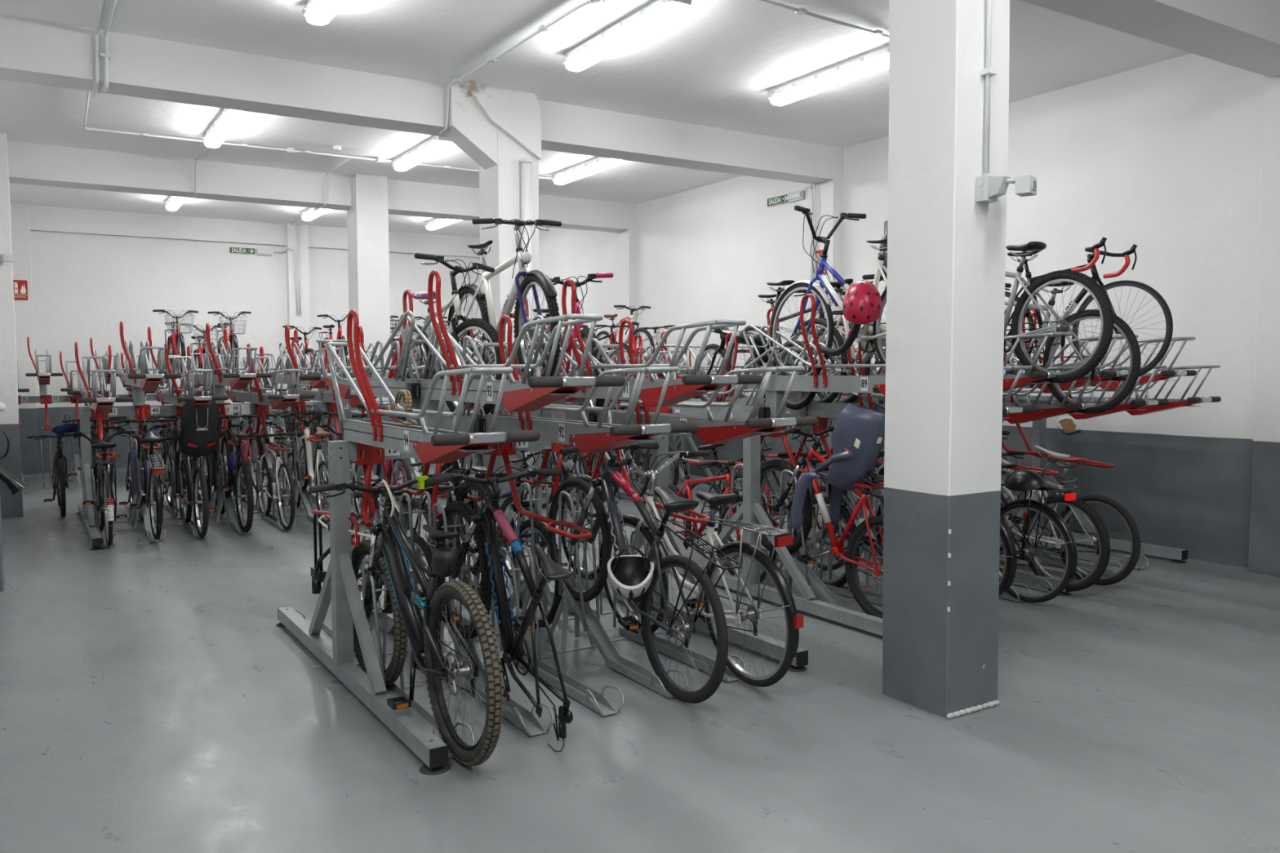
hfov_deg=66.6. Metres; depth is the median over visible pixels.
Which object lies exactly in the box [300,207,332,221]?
ceiling light
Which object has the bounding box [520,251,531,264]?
light
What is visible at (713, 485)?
bicycle
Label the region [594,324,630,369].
bicycle
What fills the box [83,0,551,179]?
conduit
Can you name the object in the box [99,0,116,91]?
conduit
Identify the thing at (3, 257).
sensor
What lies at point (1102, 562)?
bicycle
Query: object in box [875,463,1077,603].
bicycle
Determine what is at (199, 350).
bicycle
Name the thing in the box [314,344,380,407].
tray
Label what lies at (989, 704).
crust
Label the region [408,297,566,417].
tray
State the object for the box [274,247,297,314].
conduit
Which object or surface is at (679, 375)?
tray
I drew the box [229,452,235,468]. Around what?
bottle
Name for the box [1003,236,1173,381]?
bicycle
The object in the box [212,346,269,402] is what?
tray
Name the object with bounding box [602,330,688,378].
tray
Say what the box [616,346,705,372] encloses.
tray
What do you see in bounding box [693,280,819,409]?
bicycle
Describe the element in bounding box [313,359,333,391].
tray
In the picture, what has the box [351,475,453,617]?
bicycle
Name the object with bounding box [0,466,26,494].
tube
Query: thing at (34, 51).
beam
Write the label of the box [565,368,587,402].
tray
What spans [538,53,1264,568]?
wall
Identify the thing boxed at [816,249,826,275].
fire sign
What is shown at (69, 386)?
tray
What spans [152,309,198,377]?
bicycle
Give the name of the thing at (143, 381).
tray
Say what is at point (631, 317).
bicycle
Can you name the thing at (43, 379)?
tray
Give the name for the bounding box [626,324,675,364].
bicycle
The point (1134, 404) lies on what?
tray
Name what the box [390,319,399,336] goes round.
basket
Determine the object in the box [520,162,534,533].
conduit
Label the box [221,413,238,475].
bicycle
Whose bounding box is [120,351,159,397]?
tray
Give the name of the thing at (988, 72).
conduit
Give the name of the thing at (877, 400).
tray
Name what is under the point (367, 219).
column
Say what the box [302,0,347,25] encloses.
ceiling light
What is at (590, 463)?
bicycle
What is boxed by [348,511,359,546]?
loop
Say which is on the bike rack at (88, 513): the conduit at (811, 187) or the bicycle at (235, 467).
the bicycle at (235, 467)
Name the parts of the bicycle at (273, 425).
frame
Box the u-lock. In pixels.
[310,513,326,582]
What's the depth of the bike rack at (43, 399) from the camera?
14.42 m
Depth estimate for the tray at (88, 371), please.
10.48 m
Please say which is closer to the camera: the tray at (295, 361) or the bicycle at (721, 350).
the bicycle at (721, 350)
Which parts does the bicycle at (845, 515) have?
frame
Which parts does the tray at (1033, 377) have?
skid plate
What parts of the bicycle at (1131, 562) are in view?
brake lever, frame, seat post, chain and derailleur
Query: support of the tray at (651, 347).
on the bike rack at (686, 442)
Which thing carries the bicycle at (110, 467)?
on the bike rack at (43, 399)
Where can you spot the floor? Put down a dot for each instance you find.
(153, 699)
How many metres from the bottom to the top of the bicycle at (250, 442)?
1.102 m
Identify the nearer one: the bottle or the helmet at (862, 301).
the helmet at (862, 301)
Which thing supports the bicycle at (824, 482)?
on the bike rack at (750, 510)
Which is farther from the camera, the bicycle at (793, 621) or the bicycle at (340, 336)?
the bicycle at (340, 336)
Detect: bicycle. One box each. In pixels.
[26,431,80,518]
[62,417,126,502]
[63,430,135,546]
[89,416,127,482]
[104,424,167,520]
[110,417,177,539]
[145,415,179,471]
[145,416,186,506]
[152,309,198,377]
[161,400,220,537]
[180,323,223,391]
[198,423,242,514]
[207,311,251,368]
[217,413,260,532]
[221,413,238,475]
[231,413,277,501]
[242,432,297,530]
[249,412,285,467]
[260,421,311,508]
[280,404,337,524]
[282,325,321,388]
[296,412,337,494]
[308,472,503,766]
[315,424,376,522]
[317,314,347,373]
[351,413,412,516]
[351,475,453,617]
[390,315,399,362]
[392,328,423,366]
[398,253,502,414]
[405,457,504,597]
[411,316,448,371]
[426,465,573,751]
[446,217,561,379]
[451,466,563,627]
[458,318,481,355]
[461,453,483,497]
[500,450,612,584]
[513,272,613,407]
[542,450,555,507]
[542,452,587,504]
[547,442,740,703]
[551,451,621,495]
[578,448,648,497]
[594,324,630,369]
[595,305,654,371]
[599,450,804,687]
[608,405,679,492]
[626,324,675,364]
[668,450,776,582]
[682,436,815,552]
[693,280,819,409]
[719,448,854,570]
[728,289,871,403]
[760,401,884,618]
[767,204,887,375]
[784,274,886,403]
[787,434,884,538]
[792,463,884,587]
[828,443,1019,596]
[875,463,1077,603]
[999,451,1140,585]
[1000,431,1110,591]
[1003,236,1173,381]
[1003,241,1114,382]
[1003,281,1141,413]
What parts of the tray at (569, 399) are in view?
skid plate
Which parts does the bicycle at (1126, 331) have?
frame, seat post, chain and derailleur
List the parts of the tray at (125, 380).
skid plate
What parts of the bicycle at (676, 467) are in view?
frame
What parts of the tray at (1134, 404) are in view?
skid plate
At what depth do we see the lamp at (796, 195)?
12.13 m
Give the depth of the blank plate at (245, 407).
10.66 m
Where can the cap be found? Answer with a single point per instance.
(524, 159)
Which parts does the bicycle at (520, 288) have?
seat post, brake lever, frame, stem, brake lever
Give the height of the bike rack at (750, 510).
1.262 m
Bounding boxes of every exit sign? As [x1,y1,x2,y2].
[229,246,255,254]
[767,193,788,206]
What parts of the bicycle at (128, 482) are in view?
chain and derailleur, frame, brake lever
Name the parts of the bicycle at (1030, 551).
chain and derailleur, frame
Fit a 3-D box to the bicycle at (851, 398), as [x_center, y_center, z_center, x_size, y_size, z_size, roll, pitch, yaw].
[1.260,-0.645,8.010,0.603,0.919,1.707,-2,4,-32]
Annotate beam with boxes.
[0,13,844,184]
[7,140,636,232]
[28,204,479,257]
[1021,0,1279,77]
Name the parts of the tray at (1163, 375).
skid plate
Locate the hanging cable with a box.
[0,427,9,459]
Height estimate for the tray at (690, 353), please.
0.673 m
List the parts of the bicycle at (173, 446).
seat post, frame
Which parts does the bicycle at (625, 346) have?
frame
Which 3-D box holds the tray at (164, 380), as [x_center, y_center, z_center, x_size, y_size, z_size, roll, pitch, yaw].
[-7.098,-0.902,14.575,0.424,0.842,2.018,-2,4,-32]
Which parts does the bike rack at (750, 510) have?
locking arm, post, locking arm, locking arm, locking arm, number plate, locking arm, locking arm, locking arm, locking arm, post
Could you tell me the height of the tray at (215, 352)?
0.842 m
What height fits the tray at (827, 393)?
0.673 m
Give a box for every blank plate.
[224,404,233,415]
[240,404,250,414]
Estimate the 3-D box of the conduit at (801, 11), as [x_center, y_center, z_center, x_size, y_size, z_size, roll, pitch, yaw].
[1.442,-2.990,7.189,1.703,0.026,0.065,-3,4,-35]
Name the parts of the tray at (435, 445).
number plate, skid plate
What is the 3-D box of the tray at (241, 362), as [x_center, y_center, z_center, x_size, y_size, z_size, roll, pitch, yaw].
[-6.110,-0.823,15.207,0.424,0.673,2.025,-2,4,-32]
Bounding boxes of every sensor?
[0,253,14,264]
[975,174,1036,203]
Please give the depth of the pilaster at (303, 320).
17.33 m
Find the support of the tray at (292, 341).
on the bike rack at (282, 420)
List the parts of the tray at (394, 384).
skid plate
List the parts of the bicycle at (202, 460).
frame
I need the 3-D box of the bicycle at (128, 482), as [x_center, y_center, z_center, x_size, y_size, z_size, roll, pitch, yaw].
[-5.619,0.480,10.871,0.608,0.998,1.707,-2,4,-32]
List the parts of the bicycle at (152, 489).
brake lever, stem, seat post, frame, brake lever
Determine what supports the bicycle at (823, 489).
on the bike rack at (750, 510)
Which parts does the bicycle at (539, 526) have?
frame, brake lever, stem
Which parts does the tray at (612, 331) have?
skid plate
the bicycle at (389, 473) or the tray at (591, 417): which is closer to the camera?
the tray at (591, 417)
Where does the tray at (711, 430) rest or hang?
on the bike rack at (414, 726)
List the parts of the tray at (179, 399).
skid plate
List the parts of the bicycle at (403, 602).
brake lever, stem, frame, brake lever, seat post, chain and derailleur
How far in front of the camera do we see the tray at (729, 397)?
8.38 m
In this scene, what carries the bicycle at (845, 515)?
on the bike rack at (750, 510)
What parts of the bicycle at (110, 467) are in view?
seat post, frame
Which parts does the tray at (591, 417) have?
skid plate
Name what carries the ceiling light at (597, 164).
attached to the ceiling
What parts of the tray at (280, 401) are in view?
skid plate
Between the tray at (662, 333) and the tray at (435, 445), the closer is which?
the tray at (435, 445)
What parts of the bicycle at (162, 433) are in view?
frame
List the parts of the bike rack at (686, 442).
post, post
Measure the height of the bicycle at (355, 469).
0.998 m
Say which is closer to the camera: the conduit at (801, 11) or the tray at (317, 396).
the conduit at (801, 11)
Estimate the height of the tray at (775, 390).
0.842 m
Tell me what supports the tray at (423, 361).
on the bike rack at (282, 420)
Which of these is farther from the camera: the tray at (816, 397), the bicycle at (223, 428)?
the bicycle at (223, 428)
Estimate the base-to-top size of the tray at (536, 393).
0.842 m
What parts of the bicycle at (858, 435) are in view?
brake lever, stem, brake lever, frame, chain and derailleur, seat post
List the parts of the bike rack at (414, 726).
post, locking arm, locking arm, number plate, locking arm, locking arm, locking arm, number plate, locking arm, locking arm, locking arm, locking arm, locking arm, post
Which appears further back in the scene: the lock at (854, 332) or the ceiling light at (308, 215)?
the ceiling light at (308, 215)
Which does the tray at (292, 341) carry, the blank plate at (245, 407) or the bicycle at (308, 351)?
the bicycle at (308, 351)
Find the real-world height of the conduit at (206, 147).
0.414 m
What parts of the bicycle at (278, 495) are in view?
brake lever, stem, frame, seat post, chain and derailleur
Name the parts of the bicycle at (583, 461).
frame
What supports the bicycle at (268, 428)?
on the bike rack at (43, 399)
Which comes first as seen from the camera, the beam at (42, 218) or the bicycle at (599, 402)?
the bicycle at (599, 402)
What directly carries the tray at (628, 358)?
on the bike rack at (686, 442)
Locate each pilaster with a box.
[10,202,39,475]
[285,222,313,455]
[614,213,637,469]
[811,179,843,497]
[1248,75,1279,577]
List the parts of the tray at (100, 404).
skid plate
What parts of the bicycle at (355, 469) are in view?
frame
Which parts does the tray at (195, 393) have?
skid plate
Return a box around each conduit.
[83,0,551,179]
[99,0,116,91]
[191,146,208,197]
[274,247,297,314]
[290,157,351,225]
[297,223,301,314]
[439,0,600,133]
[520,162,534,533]
[756,0,888,38]
[805,182,816,318]
[808,185,813,328]
[981,0,997,173]
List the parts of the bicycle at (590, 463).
frame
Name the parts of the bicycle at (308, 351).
frame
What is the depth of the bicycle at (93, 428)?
10.43 m
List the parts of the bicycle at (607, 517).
brake lever, stem, brake lever, frame, seat post, chain and derailleur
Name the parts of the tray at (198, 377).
skid plate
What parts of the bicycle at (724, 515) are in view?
chain and derailleur, seat post, frame, brake lever, stem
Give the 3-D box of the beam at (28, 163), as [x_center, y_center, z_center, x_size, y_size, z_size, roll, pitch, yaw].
[-3.889,-3.157,13.212,8.800,0.400,0.430,-2,4,-32]
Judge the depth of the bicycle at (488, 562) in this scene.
4.55 m
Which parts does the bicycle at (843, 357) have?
chain and derailleur, seat post, frame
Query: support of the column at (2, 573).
on the floor
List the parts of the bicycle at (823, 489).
frame, brake lever, brake lever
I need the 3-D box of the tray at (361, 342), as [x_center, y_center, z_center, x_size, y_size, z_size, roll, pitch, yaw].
[-2.837,-0.689,10.706,0.424,0.842,2.018,-2,4,-32]
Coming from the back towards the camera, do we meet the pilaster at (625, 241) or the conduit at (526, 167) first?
the pilaster at (625, 241)
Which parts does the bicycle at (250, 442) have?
frame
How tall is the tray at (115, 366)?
0.842 m
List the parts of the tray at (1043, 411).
skid plate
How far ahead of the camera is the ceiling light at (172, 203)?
14.30 m
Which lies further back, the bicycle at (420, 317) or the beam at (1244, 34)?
the bicycle at (420, 317)
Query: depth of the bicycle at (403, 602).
4.24 m
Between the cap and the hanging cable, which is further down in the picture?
the hanging cable
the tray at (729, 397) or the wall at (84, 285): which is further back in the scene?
the wall at (84, 285)
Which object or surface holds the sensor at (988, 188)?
attached to the column at (946, 248)
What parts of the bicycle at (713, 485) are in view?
chain and derailleur, seat post, frame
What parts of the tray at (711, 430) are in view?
number plate, skid plate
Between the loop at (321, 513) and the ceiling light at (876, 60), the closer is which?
the loop at (321, 513)
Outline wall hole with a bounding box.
[1056,416,1080,434]
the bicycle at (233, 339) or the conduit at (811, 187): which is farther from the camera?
the bicycle at (233, 339)
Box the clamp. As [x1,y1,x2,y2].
[416,475,428,488]
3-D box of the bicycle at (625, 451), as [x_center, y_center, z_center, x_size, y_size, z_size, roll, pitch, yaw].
[-0.356,0.405,12.436,0.603,0.919,1.707,-2,4,-32]
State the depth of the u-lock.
5.39 m
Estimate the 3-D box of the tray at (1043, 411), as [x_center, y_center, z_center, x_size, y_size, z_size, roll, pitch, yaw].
[2.413,-0.376,7.115,0.424,0.673,2.025,-2,4,-32]
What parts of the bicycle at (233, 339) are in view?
frame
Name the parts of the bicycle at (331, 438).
frame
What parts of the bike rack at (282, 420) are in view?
post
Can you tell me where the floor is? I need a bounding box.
[0,453,1279,852]
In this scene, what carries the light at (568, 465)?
on the bicycle at (568, 465)
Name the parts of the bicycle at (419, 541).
seat post, frame, stem, brake lever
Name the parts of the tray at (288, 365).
skid plate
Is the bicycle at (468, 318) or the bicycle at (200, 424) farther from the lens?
the bicycle at (468, 318)
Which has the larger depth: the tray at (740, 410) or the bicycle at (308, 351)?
the bicycle at (308, 351)
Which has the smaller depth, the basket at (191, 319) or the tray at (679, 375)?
the tray at (679, 375)
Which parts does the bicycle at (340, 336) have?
frame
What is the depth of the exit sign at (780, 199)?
12.47 m
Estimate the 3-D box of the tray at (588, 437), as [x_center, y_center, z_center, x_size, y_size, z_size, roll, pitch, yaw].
[-0.432,-0.231,4.902,0.424,0.673,2.025,-2,4,-32]
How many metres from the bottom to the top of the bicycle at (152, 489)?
1.111 m
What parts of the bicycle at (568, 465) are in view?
seat post, brake lever, frame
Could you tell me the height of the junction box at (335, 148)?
0.050 m
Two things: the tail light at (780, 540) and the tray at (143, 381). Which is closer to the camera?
the tail light at (780, 540)
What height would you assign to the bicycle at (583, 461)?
0.919 m
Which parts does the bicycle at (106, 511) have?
brake lever, seat post, frame, chain and derailleur, brake lever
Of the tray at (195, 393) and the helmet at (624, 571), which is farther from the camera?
the tray at (195, 393)
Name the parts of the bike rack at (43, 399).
number plate, locking arm, number plate, locking arm, post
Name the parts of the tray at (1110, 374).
skid plate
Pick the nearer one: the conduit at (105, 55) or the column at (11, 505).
the conduit at (105, 55)
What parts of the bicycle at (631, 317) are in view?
frame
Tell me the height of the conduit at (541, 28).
0.396 m
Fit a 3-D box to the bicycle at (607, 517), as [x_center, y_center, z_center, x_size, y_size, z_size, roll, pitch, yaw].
[-0.034,0.700,5.137,1.760,1.210,0.594,3,5,44]
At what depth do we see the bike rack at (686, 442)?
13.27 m
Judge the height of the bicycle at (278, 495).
0.925 m
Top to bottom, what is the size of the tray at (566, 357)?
0.673 m
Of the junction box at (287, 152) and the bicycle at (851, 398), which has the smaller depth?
the bicycle at (851, 398)
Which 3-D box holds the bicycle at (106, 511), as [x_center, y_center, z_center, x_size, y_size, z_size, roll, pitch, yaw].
[-5.163,0.564,9.377,0.608,1.009,1.775,-2,4,-32]
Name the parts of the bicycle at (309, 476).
brake lever, stem, frame, seat post, brake lever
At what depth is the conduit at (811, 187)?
11.71 m
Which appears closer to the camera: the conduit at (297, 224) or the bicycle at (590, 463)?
the bicycle at (590, 463)
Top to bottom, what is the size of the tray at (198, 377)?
0.842 m
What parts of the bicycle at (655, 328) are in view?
frame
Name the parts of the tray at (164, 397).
skid plate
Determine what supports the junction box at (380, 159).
attached to the ceiling
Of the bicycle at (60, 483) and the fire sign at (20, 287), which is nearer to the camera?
the bicycle at (60, 483)
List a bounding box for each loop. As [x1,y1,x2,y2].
[311,510,329,519]
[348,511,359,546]
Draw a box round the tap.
[0,401,5,411]
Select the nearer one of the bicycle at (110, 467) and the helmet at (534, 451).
the helmet at (534, 451)
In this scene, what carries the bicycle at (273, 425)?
on the bike rack at (88, 513)
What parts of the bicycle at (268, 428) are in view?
frame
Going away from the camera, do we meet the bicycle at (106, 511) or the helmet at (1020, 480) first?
the helmet at (1020, 480)
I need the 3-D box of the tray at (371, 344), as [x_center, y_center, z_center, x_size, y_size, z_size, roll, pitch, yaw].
[-3.676,-0.768,12.093,0.424,0.842,2.018,-2,4,-32]
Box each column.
[0,133,22,518]
[0,496,4,591]
[346,173,393,485]
[442,81,542,533]
[882,0,1009,718]
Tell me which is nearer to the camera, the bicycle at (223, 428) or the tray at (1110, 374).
the tray at (1110, 374)
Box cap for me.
[520,157,532,164]
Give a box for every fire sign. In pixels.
[13,280,27,299]
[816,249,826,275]
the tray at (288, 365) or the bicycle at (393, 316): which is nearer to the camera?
the tray at (288, 365)
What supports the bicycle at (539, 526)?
on the bike rack at (414, 726)
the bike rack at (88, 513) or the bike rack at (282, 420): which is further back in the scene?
the bike rack at (282, 420)
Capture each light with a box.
[152,468,164,475]
[164,195,187,210]
[202,108,246,147]
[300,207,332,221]
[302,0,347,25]
[391,135,452,171]
[424,217,462,230]
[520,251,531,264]
[551,156,622,185]
[561,0,692,71]
[563,459,573,471]
[766,44,888,106]
[773,533,792,547]
[1063,492,1075,501]
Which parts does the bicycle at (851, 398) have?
seat post, frame, brake lever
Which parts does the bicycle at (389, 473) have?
frame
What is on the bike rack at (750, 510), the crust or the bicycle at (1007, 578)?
the bicycle at (1007, 578)
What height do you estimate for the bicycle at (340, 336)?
0.999 m
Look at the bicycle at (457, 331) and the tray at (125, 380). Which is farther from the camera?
the tray at (125, 380)
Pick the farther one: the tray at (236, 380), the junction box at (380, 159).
the junction box at (380, 159)
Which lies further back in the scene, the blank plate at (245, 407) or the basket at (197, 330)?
the basket at (197, 330)
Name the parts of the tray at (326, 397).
skid plate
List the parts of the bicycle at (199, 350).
frame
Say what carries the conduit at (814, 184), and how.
attached to the pilaster at (829, 193)
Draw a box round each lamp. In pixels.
[256,248,271,255]
[786,189,804,201]
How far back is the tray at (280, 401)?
9.68 m
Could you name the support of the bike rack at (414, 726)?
on the floor
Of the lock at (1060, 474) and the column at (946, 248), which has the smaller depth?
the column at (946, 248)
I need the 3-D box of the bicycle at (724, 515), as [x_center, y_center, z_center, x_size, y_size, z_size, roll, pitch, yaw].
[0.504,0.683,7.646,0.603,0.926,1.705,-2,4,-32]
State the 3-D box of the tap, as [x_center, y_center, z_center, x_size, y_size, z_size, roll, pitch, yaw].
[-4.643,-0.144,7.074,0.067,0.072,0.098,-2,4,-32]
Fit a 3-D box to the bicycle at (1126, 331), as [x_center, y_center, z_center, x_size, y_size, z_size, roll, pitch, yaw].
[2.634,-0.570,6.751,0.603,0.911,1.710,-2,4,-32]
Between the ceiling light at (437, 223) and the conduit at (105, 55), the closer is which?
the conduit at (105, 55)
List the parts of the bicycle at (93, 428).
brake lever, frame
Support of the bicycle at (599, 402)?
on the tray at (591, 417)
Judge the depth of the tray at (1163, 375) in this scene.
7.27 m
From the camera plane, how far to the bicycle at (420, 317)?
16.34 m
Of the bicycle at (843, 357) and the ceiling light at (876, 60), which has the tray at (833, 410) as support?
the bicycle at (843, 357)
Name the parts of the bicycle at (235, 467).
stem, frame, seat post, brake lever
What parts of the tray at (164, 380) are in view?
skid plate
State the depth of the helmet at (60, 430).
10.54 m
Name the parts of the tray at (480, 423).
skid plate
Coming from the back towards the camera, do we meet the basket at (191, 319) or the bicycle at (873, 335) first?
the basket at (191, 319)
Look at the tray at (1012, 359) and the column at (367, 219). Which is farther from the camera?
the column at (367, 219)
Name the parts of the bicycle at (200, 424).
brake lever, frame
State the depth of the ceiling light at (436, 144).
11.17 m
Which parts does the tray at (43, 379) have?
skid plate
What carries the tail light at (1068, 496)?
on the bicycle at (1030, 551)
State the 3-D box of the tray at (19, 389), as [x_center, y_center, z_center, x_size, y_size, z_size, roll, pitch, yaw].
[-8.749,-0.713,13.547,0.424,0.673,2.025,-2,4,-32]
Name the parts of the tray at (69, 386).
skid plate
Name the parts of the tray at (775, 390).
number plate, skid plate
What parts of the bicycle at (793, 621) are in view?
brake lever, stem, brake lever, frame, seat post, chain and derailleur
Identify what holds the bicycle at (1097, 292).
on the tray at (1033, 377)
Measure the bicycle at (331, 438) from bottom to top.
1.102 m
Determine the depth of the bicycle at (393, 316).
15.64 m
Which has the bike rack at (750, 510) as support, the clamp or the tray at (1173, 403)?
the tray at (1173, 403)
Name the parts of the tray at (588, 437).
number plate, skid plate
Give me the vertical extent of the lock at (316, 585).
0.528 m
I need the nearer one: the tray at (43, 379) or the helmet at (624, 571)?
the helmet at (624, 571)
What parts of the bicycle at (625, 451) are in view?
frame, chain and derailleur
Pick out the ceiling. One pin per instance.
(717, 64)
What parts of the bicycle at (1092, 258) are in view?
chain and derailleur, seat post, frame, stem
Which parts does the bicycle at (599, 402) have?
frame, brake lever, brake lever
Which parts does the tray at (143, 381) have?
skid plate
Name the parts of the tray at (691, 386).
number plate, skid plate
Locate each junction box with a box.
[286,147,294,153]
[333,145,341,151]
[376,155,385,162]
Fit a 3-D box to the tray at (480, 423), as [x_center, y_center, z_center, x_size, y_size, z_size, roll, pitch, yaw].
[-1.334,-0.307,6.236,0.424,0.673,2.025,-2,4,-32]
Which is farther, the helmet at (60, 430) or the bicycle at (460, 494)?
the helmet at (60, 430)
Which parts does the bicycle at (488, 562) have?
brake lever, stem, frame, brake lever, seat post, chain and derailleur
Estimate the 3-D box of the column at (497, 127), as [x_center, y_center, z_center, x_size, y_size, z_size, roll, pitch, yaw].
[-1.421,-1.030,9.287,0.870,4.200,0.504,-2,4,-32]
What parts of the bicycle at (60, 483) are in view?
brake lever, frame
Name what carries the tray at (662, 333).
on the bike rack at (686, 442)
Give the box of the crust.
[946,700,999,719]
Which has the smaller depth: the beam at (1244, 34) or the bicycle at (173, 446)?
the beam at (1244, 34)
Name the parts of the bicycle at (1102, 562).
frame, chain and derailleur, seat post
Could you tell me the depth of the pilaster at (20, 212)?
15.15 m
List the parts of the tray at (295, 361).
skid plate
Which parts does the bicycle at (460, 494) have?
seat post, frame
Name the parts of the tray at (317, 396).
skid plate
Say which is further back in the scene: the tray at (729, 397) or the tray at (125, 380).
the tray at (125, 380)
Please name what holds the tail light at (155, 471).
attached to the bicycle at (152, 489)
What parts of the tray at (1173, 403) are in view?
skid plate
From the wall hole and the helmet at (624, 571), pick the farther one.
the wall hole
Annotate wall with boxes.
[29,230,481,472]
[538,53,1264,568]
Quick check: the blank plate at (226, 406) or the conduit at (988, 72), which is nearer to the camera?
the conduit at (988, 72)
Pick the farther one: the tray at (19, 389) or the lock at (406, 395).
the tray at (19, 389)
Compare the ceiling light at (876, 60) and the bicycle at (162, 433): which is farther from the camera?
the bicycle at (162, 433)
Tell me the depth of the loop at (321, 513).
5.37 m
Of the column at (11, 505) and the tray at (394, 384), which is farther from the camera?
the column at (11, 505)
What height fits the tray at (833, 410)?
0.673 m
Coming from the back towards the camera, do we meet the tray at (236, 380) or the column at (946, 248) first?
the tray at (236, 380)
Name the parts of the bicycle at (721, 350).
frame, seat post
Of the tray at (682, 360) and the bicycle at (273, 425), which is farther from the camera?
the tray at (682, 360)
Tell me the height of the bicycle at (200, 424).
1.350 m
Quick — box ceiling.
[0,0,1191,237]
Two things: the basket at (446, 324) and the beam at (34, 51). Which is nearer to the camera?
the beam at (34, 51)
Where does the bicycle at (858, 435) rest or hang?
on the bike rack at (750, 510)
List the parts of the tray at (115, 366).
skid plate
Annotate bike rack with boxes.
[17,391,291,488]
[76,400,445,550]
[273,391,556,468]
[275,434,808,775]
[412,398,742,509]
[641,415,1187,635]
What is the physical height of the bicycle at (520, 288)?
1.005 m
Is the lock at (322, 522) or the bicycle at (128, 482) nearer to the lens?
the lock at (322, 522)
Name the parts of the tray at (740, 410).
skid plate, number plate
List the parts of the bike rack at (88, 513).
post, locking arm, locking arm, number plate, locking arm, locking arm, number plate, locking arm, locking arm, number plate, locking arm, locking arm, number plate, locking arm, locking arm, number plate, locking arm, locking arm, number plate, post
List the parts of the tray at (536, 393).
number plate, skid plate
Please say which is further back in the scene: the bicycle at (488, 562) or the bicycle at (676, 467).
the bicycle at (676, 467)
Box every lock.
[311,523,391,594]
[318,480,394,538]
[387,390,417,425]
[819,323,861,355]
[1059,474,1077,495]
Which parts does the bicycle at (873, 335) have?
brake lever, stem, brake lever, frame, seat post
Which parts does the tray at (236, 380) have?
skid plate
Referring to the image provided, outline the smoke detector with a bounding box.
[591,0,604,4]
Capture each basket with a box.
[164,314,195,333]
[193,328,223,347]
[218,315,247,333]
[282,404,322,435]
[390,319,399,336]
[423,320,448,337]
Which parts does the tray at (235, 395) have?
skid plate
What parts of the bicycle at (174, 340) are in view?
frame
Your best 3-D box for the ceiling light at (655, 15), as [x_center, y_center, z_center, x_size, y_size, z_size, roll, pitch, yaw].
[-0.142,-2.946,7.343,0.188,0.153,1.600,-2,4,-32]
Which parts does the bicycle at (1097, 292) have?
seat post, frame, chain and derailleur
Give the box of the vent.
[628,590,633,598]
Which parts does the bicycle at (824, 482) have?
seat post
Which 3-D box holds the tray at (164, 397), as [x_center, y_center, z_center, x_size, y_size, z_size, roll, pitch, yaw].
[-5.324,-0.579,11.060,0.424,0.673,2.025,-2,4,-32]
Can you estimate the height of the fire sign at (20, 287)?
0.300 m
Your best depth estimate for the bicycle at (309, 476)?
10.51 m
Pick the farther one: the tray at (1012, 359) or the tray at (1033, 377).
the tray at (1012, 359)
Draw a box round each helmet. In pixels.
[50,413,79,437]
[515,449,542,467]
[607,544,653,598]
[842,280,881,324]
[1004,469,1047,506]
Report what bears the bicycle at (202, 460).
on the bike rack at (88, 513)
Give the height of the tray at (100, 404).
0.673 m
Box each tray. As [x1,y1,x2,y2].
[17,360,29,391]
[25,337,62,395]
[59,351,91,399]
[66,345,111,405]
[74,342,133,413]
[89,337,117,390]
[107,326,151,404]
[120,320,181,405]
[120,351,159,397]
[144,345,191,404]
[150,338,182,390]
[164,342,228,406]
[177,328,230,394]
[179,353,213,395]
[204,323,271,404]
[205,339,244,392]
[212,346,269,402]
[235,360,275,392]
[242,343,314,409]
[254,328,305,385]
[277,353,341,401]
[279,324,354,402]
[291,340,321,387]
[299,288,440,426]
[307,330,374,373]
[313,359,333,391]
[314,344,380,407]
[325,309,539,464]
[351,325,422,377]
[356,329,507,433]
[391,343,425,372]
[399,269,625,429]
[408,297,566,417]
[462,314,697,453]
[463,327,620,422]
[520,278,762,419]
[541,333,626,377]
[563,357,648,378]
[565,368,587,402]
[568,353,639,369]
[572,319,817,444]
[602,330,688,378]
[604,334,661,370]
[605,349,684,369]
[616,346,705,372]
[617,332,791,418]
[637,332,725,377]
[653,306,826,416]
[661,348,751,396]
[693,337,873,412]
[737,316,885,404]
[742,293,885,418]
[787,351,885,399]
[789,328,1036,418]
[826,355,1007,395]
[831,327,1071,404]
[870,349,1105,423]
[871,345,1025,397]
[1002,344,1168,419]
[1004,334,1138,393]
[1004,342,1221,415]
[1005,308,1196,391]
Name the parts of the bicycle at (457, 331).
chain and derailleur, brake lever, frame, stem, brake lever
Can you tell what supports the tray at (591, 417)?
on the bike rack at (414, 726)
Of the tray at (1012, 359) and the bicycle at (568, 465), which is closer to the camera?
the bicycle at (568, 465)
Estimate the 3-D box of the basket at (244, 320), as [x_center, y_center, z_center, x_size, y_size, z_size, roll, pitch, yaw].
[-6.038,-1.506,14.467,0.365,0.264,0.305,-2,4,-28]
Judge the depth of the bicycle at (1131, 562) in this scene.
7.21 m

